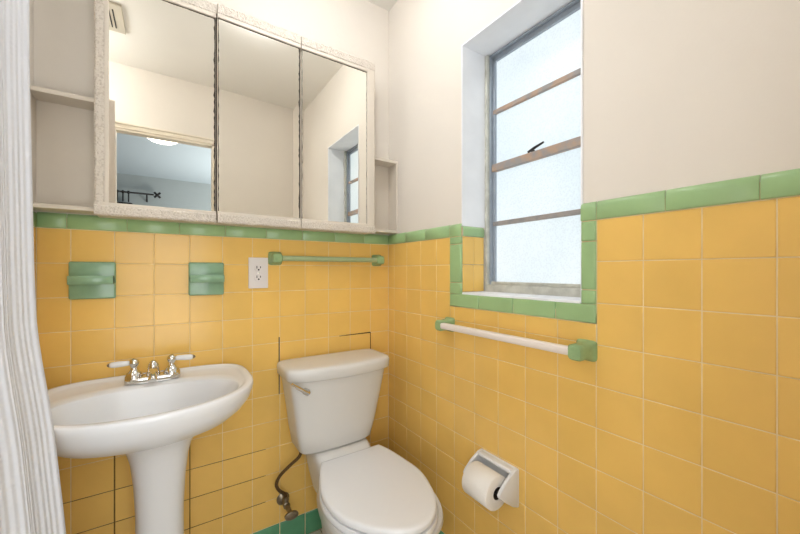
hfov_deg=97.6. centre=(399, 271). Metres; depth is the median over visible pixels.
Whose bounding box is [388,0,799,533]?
wall
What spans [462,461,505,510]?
toilet paper roll
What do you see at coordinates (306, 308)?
wall
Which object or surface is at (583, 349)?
towel bar
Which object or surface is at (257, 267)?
socket
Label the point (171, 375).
faucet
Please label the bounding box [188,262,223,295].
soap dish
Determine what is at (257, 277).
socket
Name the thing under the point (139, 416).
basin
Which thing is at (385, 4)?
ceiling
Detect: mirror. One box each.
[109,0,213,210]
[219,19,298,217]
[301,49,366,223]
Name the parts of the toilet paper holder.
arm, plate, arm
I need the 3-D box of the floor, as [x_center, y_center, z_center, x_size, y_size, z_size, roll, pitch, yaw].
[-0.478,1.195,0.580,2.135,0.050,1.650,0,0,-34]
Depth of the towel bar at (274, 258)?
1.55 m
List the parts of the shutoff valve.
valve handle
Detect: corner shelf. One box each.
[30,85,93,214]
[375,157,397,234]
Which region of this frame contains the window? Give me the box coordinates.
[462,0,582,303]
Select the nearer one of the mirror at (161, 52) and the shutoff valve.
the mirror at (161, 52)
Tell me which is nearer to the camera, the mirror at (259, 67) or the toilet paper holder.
the toilet paper holder
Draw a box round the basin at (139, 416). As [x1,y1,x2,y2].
[48,364,252,458]
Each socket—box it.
[254,264,262,271]
[254,274,262,280]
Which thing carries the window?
in the wall at (685, 419)
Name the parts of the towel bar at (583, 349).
bar post, bar post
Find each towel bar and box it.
[268,252,383,265]
[435,317,596,361]
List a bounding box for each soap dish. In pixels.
[67,262,115,299]
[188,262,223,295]
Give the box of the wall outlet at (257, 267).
[248,257,267,287]
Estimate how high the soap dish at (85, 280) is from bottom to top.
0.122 m
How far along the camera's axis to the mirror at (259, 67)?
1.34 m
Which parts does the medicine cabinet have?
moulding, moulding, rail, moulding, rail, cabinet door, cabinet door, rail, moulding, moulding, rail, cabinet door, moulding, rail, moulding, rail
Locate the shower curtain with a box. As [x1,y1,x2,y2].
[0,0,65,533]
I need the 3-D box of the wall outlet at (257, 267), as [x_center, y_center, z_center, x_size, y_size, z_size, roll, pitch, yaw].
[-0.582,0.007,1.438,0.076,0.126,0.012,0,0,-34]
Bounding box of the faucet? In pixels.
[107,354,195,384]
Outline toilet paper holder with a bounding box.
[463,448,518,507]
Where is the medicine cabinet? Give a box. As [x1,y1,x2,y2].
[94,0,374,234]
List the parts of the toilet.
flush handle, tank lid, tank, seat lid, bowl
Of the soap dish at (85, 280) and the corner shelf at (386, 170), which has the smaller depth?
the soap dish at (85, 280)
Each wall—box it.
[29,0,36,291]
[34,0,388,533]
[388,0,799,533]
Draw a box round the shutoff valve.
[275,452,301,520]
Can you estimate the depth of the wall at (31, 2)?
1.07 m
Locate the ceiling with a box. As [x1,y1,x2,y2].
[367,0,397,10]
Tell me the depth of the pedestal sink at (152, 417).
1.04 m
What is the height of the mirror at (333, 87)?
0.702 m
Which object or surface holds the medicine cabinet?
attached to the wall at (306, 308)
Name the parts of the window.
sill, frame, rail, meeting rail, pane, pane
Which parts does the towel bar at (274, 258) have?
bar post, bar post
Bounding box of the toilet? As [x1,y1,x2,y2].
[277,349,442,533]
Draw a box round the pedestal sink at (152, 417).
[48,354,252,533]
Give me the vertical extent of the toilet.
0.800 m
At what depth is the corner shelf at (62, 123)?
1.10 m
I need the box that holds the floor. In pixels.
[310,528,321,533]
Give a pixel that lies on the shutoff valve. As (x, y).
(283, 497)
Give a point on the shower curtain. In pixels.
(31, 502)

